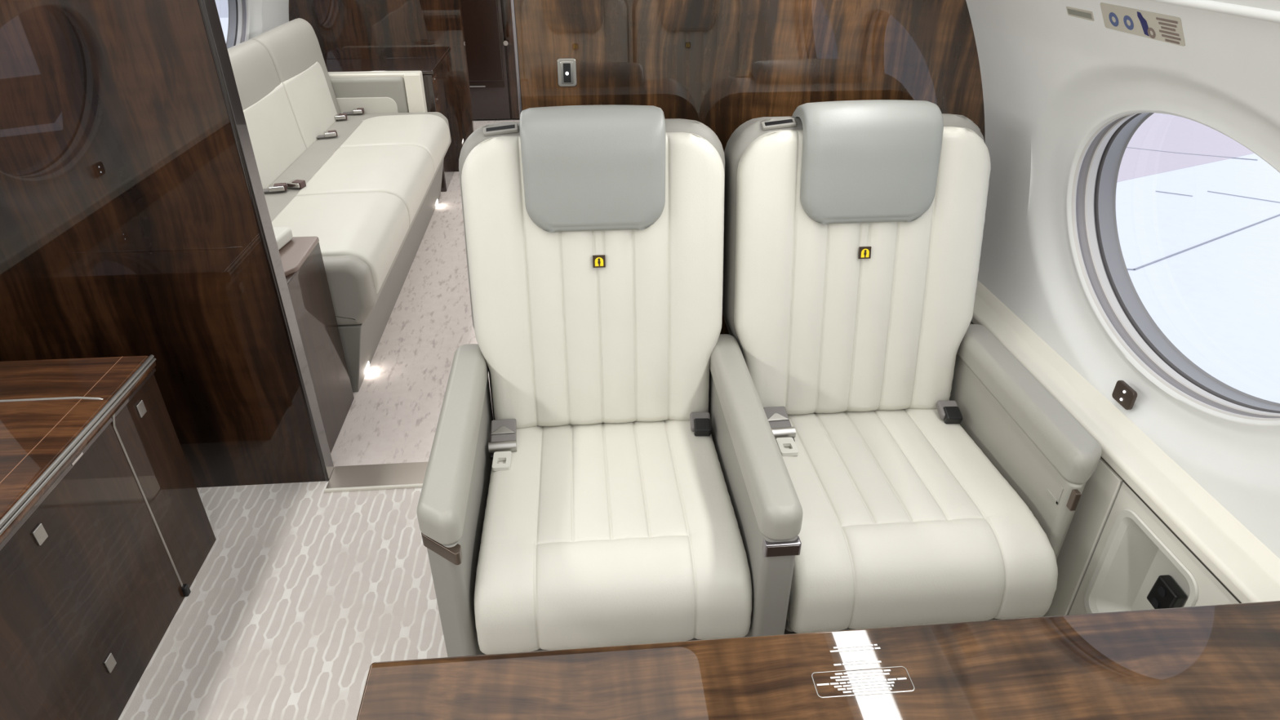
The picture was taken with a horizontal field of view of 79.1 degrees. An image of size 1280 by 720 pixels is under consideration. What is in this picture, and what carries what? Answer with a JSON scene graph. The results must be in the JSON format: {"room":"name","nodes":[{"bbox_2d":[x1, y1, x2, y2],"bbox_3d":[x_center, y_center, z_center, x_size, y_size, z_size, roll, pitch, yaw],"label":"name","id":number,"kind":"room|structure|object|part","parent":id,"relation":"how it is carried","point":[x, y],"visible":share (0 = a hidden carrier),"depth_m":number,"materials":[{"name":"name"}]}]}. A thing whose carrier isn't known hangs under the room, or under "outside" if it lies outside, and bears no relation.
{"room":"aircraft cabin","nodes":[
{"label":"aircraft cabin","id":0,"kind":"room"},
{"bbox_2d":[246,0,288,40],"bbox_3d":[-1.724,-0.440,2.345,0.230,1.413,7.950,-2,31,-4],"label":"wall","id":1,"kind":"structure","parent":0,"point":[264,15],"depth_m":4.05,"materials":[{"name":"white plastic"}]},
{"bbox_2d":[226,0,248,48],"bbox_3d":[-1.958,-1.557,3.579,0.209,0.522,0.718,-2,31,-4],"label":"window","id":2,"kind":"structure","parent":1,"relation":"in","point":[237,27],"depth_m":3.89,"materials":[{"name":"grey plastic"}]},
{"bbox_2d":[288,0,474,171],"bbox_3d":[-1.537,-2.024,4.463,0.994,1.909,0.060,-2,31,-4],"label":"wall","id":3,"kind":"structure","parent":0,"point":[343,28],"depth_m":4.51,"materials":[{"name":"brown wood"}]},
{"bbox_2d":[0,0,985,487],"bbox_3d":[-0.437,-0.493,1.895,2.692,1.909,0.060,-2,31,-4],"label":"wall","id":4,"kind":"structure","parent":0,"point":[129,227],"depth_m":1.83,"materials":[{"name":"brown wood"}]},
{"bbox_2d":[197,0,333,480],"bbox_3d":[-0.939,-0.460,1.866,0.012,1.880,0.066,-2,31,-4],"label":"trim","id":5,"kind":"structure","parent":4,"relation":"attached to","point":[208,8],"depth_m":1.92,"materials":[{"name":"paint"}]},
{"bbox_2d":[324,462,427,492],"bbox_3d":[-0.444,0.335,2.359,0.977,0.008,0.119,-2,31,-4],"label":"trim","id":6,"kind":"structure","parent":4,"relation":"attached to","point":[398,475],"depth_m":2.33,"materials":[{"name":"metal"}]},
{"bbox_2d":[511,0,522,116],"bbox_3d":[-0.282,-0.485,1.909,0.007,1.880,0.058,-2,31,-4],"label":"trim","id":7,"kind":"structure","parent":4,"relation":"attached to","point":[513,9],"depth_m":1.76,"materials":[{"name":"metal"}]},
{"bbox_2d":[556,57,577,86],"bbox_3d":[-0.168,-0.660,1.781,0.043,0.062,0.008,-2,31,-4],"label":"wall socket","id":8,"kind":"object","parent":4,"relation":"attached to","point":[566,67],"visible":1,"depth_m":1.78,"materials":[{"name":"metal"}]},
{"bbox_3d":[-0.168,-0.660,1.781,0.029,0.050,0.002,-2,31,-4],"label":"plate","id":9,"kind":"part","parent":8,"relation":"part of","materials":[{"name":"metal"}]},
{"bbox_2d":[473,0,519,119],"bbox_3d":[-0.797,-2.784,5.652,2.950,2.000,0.050,-2,31,-4],"label":"wall","id":10,"kind":"structure","parent":0,"point":[501,0],"depth_m":5.95,"materials":[{"name":"brown wood"}]},
{"bbox_2d":[460,0,511,119],"bbox_3d":[-1.196,-2.686,5.611,0.360,1.848,0.055,-2,31,-4],"label":"door","id":11,"kind":"structure","parent":10,"relation":"in","point":[482,20],"depth_m":5.84,"materials":[{"name":"paint"}]},
{"bbox_3d":[-1.250,-2.095,5.933,0.130,0.010,0.013,-2,31,-4],"label":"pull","id":12,"kind":"part","parent":11,"relation":"part of","materials":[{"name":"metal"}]},
{"bbox_2d":[502,0,519,118],"bbox_3d":[-0.799,-2.696,5.629,0.444,1.848,0.078,-2,31,-4],"label":"door","id":13,"kind":"structure","parent":10,"relation":"in","point":[508,42],"depth_m":5.86,"materials":[{"name":"wood"}]},
{"bbox_3d":[-1.001,-2.368,5.783,0.036,0.035,0.040,-2,31,-4],"label":"knob","id":14,"kind":"part","parent":13,"relation":"part of","materials":[{"name":"metal"}]},
{"bbox_2d":[118,119,996,719],"bbox_3d":[-0.471,0.106,2.792,2.950,0.040,7.950,-2,31,-4],"label":"floor","id":15,"kind":"structure","parent":0,"point":[300,588],"depth_m":2.02,"materials":[{"name":"carpet"}]},
{"bbox_2d":[0,354,216,719],"bbox_3d":[-1.339,0.653,1.257,0.547,0.589,1.608,-2,31,-4],"label":"credenza","id":16,"kind":"object","parent":15,"relation":"on","point":[106,531],"visible":1,"depth_m":1.61,"materials":[{"name":"brown wood"}]},
{"bbox_2d":[0,355,155,544],"bbox_3d":[-1.339,0.422,1.112,0.545,0.038,1.595,-2,31,-4],"label":"countertop","id":17,"kind":"structure","parent":16,"relation":"on","point":[23,424],"depth_m":1.61,"materials":[{"name":"brown wood"}]},
{"bbox_3d":[-1.071,0.401,1.125,0.011,0.016,1.595,-2,31,-4],"label":"edge trim","id":18,"kind":"part","parent":16,"relation":"part of","materials":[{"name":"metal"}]},
{"bbox_2d":[279,236,354,453],"bbox_3d":[-1.322,-0.013,2.363,0.703,0.602,0.388,-2,31,-4],"label":"base cabinet","id":19,"kind":"object","parent":15,"relation":"on","point":[301,258],"visible":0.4,"depth_m":2.38,"materials":[{"name":"brown wood"}]},
{"bbox_2d":[272,226,293,250],"bbox_3d":[-1.344,-0.351,2.301,0.579,0.038,0.120,-2,31,-4],"label":"armrest","id":20,"kind":"object","parent":19,"relation":"on","point":[283,235],"visible":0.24,"depth_m":2.32,"materials":[{"name":"leather"}]},
{"bbox_2d":[227,17,451,391],"bbox_3d":[-1.371,-0.848,3.398,0.823,0.977,2.190,-2,31,-4],"label":"divan","id":21,"kind":"object","parent":15,"relation":"on","point":[353,162],"visible":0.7,"depth_m":3.30,"materials":[{"name":"grey leather"}]},
{"bbox_3d":[-1.617,-1.003,3.209,0.161,0.516,0.679,-2,31,-4],"label":"backrest","id":22,"kind":"part","parent":21,"relation":"part of","materials":[{"name":"grey leather"}]},
{"bbox_3d":[-1.561,-0.934,3.255,0.071,0.310,0.679,-2,31,-4],"label":"panel","id":23,"kind":"part","parent":21,"relation":"part of","materials":[{"name":"beige leather"}]},
{"bbox_3d":[-1.674,-1.357,3.804,0.161,0.516,0.699,-2,31,-4],"label":"backrest","id":24,"kind":"part","parent":21,"relation":"part of","materials":[{"name":"grey leather"}]},
{"bbox_3d":[-1.614,-1.261,3.805,0.071,0.310,0.594,-2,31,-4],"label":"panel","id":25,"kind":"part","parent":21,"relation":"part of","materials":[{"name":"beige leather"}]},
{"bbox_2d":[271,191,408,293],"bbox_3d":[-1.118,-0.438,2.828,0.434,0.168,0.623,-2,31,-4],"label":"seat cushion","id":26,"kind":"object","parent":21,"relation":"on","point":[371,228],"depth_m":2.80,"materials":[{"name":"beige leather"}]},
{"bbox_2d":[295,144,433,226],"bbox_3d":[-1.173,-0.772,3.389,0.434,0.168,0.683,-2,31,-4],"label":"seat cushion","id":27,"kind":"object","parent":21,"relation":"on","point":[404,171],"depth_m":3.31,"materials":[{"name":"beige leather"}]},
{"bbox_2d":[364,360,369,373],"bbox_3d":[-1.005,0.028,2.839,0.014,0.022,0.060,-2,31,-4],"label":"lamp","id":28,"kind":"object","parent":21,"relation":"attached to","point":[367,364],"depth_m":2.83,"materials":[{"name":"white"}]},
{"bbox_3d":[-1.506,-1.269,4.366,0.628,0.670,0.080,-2,31,-4],"label":"arm","id":29,"kind":"part","parent":21,"relation":"part of"},
{"bbox_2d":[339,114,449,175],"bbox_3d":[-1.226,-1.100,3.939,0.434,0.168,0.598,-2,31,-4],"label":"seat cushion","id":30,"kind":"object","parent":21,"relation":"on","point":[430,132],"depth_m":3.86,"materials":[{"name":"beige leather"}]},
{"bbox_3d":[-1.228,-1.442,4.230,0.087,0.228,0.038,-2,31,-4],"label":"arm post","id":31,"kind":"part","parent":21,"relation":"part of","materials":[{"name":"beige leather"}]},
{"bbox_2d":[324,57,454,191],"bbox_3d":[-1.522,-1.383,4.577,0.735,0.690,0.396,-2,31,-4],"label":"base cabinet","id":32,"kind":"object","parent":15,"relation":"on","point":[431,68],"visible":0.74,"depth_m":4.43,"materials":[{"name":"wood"}]},
{"bbox_3d":[-1.156,-1.563,4.377,0.005,0.085,0.120,-2,31,-4],"label":"drawer","id":33,"kind":"part","parent":32,"relation":"part of","materials":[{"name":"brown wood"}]},
{"bbox_3d":[-1.156,-1.468,4.433,0.005,0.085,0.120,-2,31,-4],"label":"drawer","id":34,"kind":"part","parent":32,"relation":"part of","materials":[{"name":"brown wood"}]},
{"bbox_2d":[417,104,803,657],"bbox_3d":[-0.080,0.113,1.633,0.654,1.135,0.810,-2,31,-4],"label":"seat","id":35,"kind":"object","parent":15,"relation":"on","point":[627,480],"visible":0.98,"depth_m":1.60,"materials":[{"name":"beige leather"}]},
{"bbox_3d":[-0.342,0.316,1.326,0.102,0.027,0.021,20,36,30],"label":"trim","id":36,"kind":"part","parent":35,"relation":"part of","materials":[{"name":"brown metal"}]},
{"bbox_3d":[-0.362,0.137,1.538,0.076,0.067,0.595,-2,31,-4],"label":"armrest","id":37,"kind":"part","parent":35,"relation":"part of","materials":[{"name":"grey leather"}]},
{"bbox_3d":[-0.362,0.357,1.661,0.064,0.446,0.580,-2,31,-4],"label":"panel","id":38,"kind":"part","parent":35,"relation":"part of","materials":[{"name":"grey leather"}]},
{"bbox_3d":[-0.092,-0.157,1.712,0.554,0.648,0.174,-2,31,-4],"label":"backrest","id":39,"kind":"part","parent":35,"relation":"part of","materials":[{"name":"beige leather"}]},
{"bbox_2d":[474,419,751,654],"bbox_3d":[-0.066,0.330,1.634,0.506,0.181,0.554,-2,31,-4],"label":"seat cushion","id":40,"kind":"object","parent":35,"relation":"on","point":[588,533],"depth_m":1.46,"materials":[{"name":"beige leather"}]},
{"bbox_3d":[0.217,0.340,1.690,0.061,0.446,0.609,-2,31,-4],"label":"panel","id":41,"kind":"part","parent":35,"relation":"part of","materials":[{"name":"grey leather"}]},
{"bbox_3d":[0.217,0.121,1.565,0.073,0.067,0.630,-2,31,-4],"label":"armrest","id":42,"kind":"part","parent":35,"relation":"part of","materials":[{"name":"grey leather"}]},
{"bbox_2d":[356,600,1279,719],"bbox_3d":[0.340,0.784,0.979,1.338,0.651,0.560,-2,31,-4],"label":"dining table","id":43,"kind":"object","parent":15,"relation":"on","point":[1212,662],"visible":1,"depth_m":0.99,"materials":[{"name":"brown wood"}]},
{"bbox_2d":[722,99,1102,634],"bbox_3d":[0.534,0.083,1.684,0.629,1.135,0.793,-2,31,-4],"label":"seat","id":44,"kind":"object","parent":15,"relation":"on","point":[935,479],"visible":0.96,"depth_m":1.66,"materials":[{"name":"beige leather"}]},
{"bbox_3d":[0.491,-0.182,1.754,0.554,0.648,0.174,-2,31,-4],"label":"backrest","id":45,"kind":"part","parent":44,"relation":"part of","materials":[{"name":"beige leather"}]},
{"bbox_2d":[775,408,1057,633],"bbox_3d":[0.517,0.305,1.676,0.506,0.181,0.554,-2,31,-4],"label":"seat cushion","id":46,"kind":"object","parent":44,"relation":"on","point":[911,516],"depth_m":1.49,"materials":[{"name":"beige leather"}]},
{"bbox_3d":[0.812,0.292,1.772,0.068,0.446,0.518,-2,31,-4],"label":"panel","id":47,"kind":"part","parent":44,"relation":"part of","materials":[{"name":"grey leather"}]},
{"bbox_3d":[0.812,0.071,1.650,0.080,0.067,0.531,-2,31,-4],"label":"armrest","id":48,"kind":"part","parent":44,"relation":"part of","materials":[{"name":"grey leather"}]},
{"bbox_3d":[0.802,0.259,1.432,0.011,0.041,0.015,-2,31,-4],"label":"trim","id":49,"kind":"part","parent":44,"relation":"part of","materials":[{"name":"brown metal"}]},
{"bbox_2d":[969,321,1123,617],"bbox_3d":[0.872,0.256,1.947,0.020,0.568,0.831,-2,31,-4],"label":"wall panel","id":50,"kind":"object","parent":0,"point":[1099,495],"visible":0.14,"depth_m":1.56,"materials":[{"name":"grey plastic"}]},
{"bbox_2d":[965,0,1279,559],"bbox_3d":[0.773,-0.544,2.524,0.230,1.413,7.950,-2,31,-4],"label":"wall","id":51,"kind":"structure","parent":0,"point":[1082,75],"depth_m":1.48,"materials":[{"name":"white plastic"}]},
{"bbox_2d":[1066,6,1093,21],"bbox_3d":[0.771,-0.607,1.357,0.010,0.015,0.080,-2,31,-4],"label":"placard","id":52,"kind":"object","parent":51,"relation":"attached to","point":[1076,12],"visible":1,"depth_m":1.35,"materials":[{"name":"grey plastic"}]},
{"bbox_2d":[1111,380,1137,409],"bbox_3d":[0.957,0.069,1.530,0.011,0.042,0.054,-2,31,-4],"label":"switch","id":53,"kind":"object","parent":51,"relation":"attached to","point":[1124,394],"visible":1,"depth_m":1.52,"materials":[{"name":"brown metal"}]},
{"bbox_2d":[971,280,1279,603],"bbox_3d":[1.014,0.660,0.655,0.091,0.047,3.480,-2,31,-4],"label":"side ledge","id":54,"kind":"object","parent":51,"relation":"attached to","point":[1251,571],"depth_m":1.41,"materials":[{"name":"beige leather"}]},
{"bbox_2d":[1100,2,1185,46],"bbox_3d":[0.781,-0.526,1.210,0.024,0.040,0.196,-2,31,-4],"label":"placard","id":55,"kind":"object","parent":51,"relation":"attached to","point":[1157,26],"visible":1,"depth_m":1.20,"materials":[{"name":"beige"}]},
{"bbox_2d":[1071,111,1279,420],"bbox_3d":[0.978,-0.189,1.356,0.196,0.522,0.718,-2,31,-4],"label":"window","id":56,"kind":"structure","parent":51,"relation":"in","point":[1109,284],"depth_m":1.61,"materials":[{"name":"grey plastic"}]},
{"bbox_2d":[1148,0,1279,23],"bbox_3d":[0.556,-1.237,2.091,0.205,0.243,7.950,-2,31,-4],"label":"crown molding","id":57,"kind":"structure","parent":51,"relation":"attached to","point":[1262,10],"depth_m":0.97,"materials":[{"name":"white plastic"}]},
{"bbox_2d":[1068,482,1239,614],"bbox_3d":[1.019,1.145,0.456,0.020,0.568,2.645,-2,31,-4],"label":"wall","id":58,"kind":"structure","parent":0,"point":[1211,591],"depth_m":1.36,"materials":[{"name":"beige plastic"}]},
{"bbox_2d":[970,320,1241,603],"bbox_3d":[0.985,0.685,0.666,0.018,0.011,3.480,-2,31,-4],"label":"trim","id":59,"kind":"structure","parent":58,"relation":"attached to","point":[1123,481],"depth_m":1.31,"materials":[{"name":"plastic"}]},
{"bbox_2d":[1084,508,1198,613],"bbox_3d":[0.938,0.432,1.422,0.064,0.273,0.210,-2,31,-4],"label":"pocket","id":60,"kind":"object","parent":58,"relation":"attached to","point":[1132,558],"visible":0.61,"depth_m":1.47,"materials":[{"name":"plastic"}]},
{"bbox_2d":[1146,574,1186,608],"bbox_3d":[0.957,0.432,1.410,0.025,0.069,0.056,-2,31,-4],"label":"power socket","id":61,"kind":"object","parent":60,"relation":"attached to","point":[1165,593],"visible":0.85,"depth_m":1.40,"materials":[{"name":"black plastic"}]},
{"label":"outside","id":62,"kind":"structure","parent":0,"visible":0},
{"bbox_2d":[219,17,1279,403],"bbox_3d":[-0.829,-1.899,10.468,80.000,0.050,100.000,-2,31,-4],"label":"ground","id":63,"kind":"structure","parent":62,"point":[1217,301],"depth_m":9.24,"materials":[{"name":"paint"}]},
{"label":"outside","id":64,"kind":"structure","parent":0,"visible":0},
{"bbox_2d":[214,0,228,17],"bbox_3d":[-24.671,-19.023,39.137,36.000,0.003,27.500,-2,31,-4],"label":"window","id":65,"kind":"structure","parent":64,"point":[222,6],"depth_m":30.25,"materials":[{"name":"clear glass"}]},
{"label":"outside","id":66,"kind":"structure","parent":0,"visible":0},
{"bbox_2d":[1025,69,1253,182],"bbox_3d":[18.190,-14.577,31.732,38.000,0.004,49.800,-2,31,-4],"label":"ground","id":67,"kind":"structure","parent":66,"point":[1159,131],"depth_m":13.39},
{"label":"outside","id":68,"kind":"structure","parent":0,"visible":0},
{"bbox_2d":[1126,146,1279,270],"bbox_3d":[7.818,-2.646,11.674,7.235,0.004,3.247,-18,35,-28],"label":"joint","id":69,"kind":"object","parent":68,"point":[1126,147],"visible":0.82,"depth_m":10.23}
]}

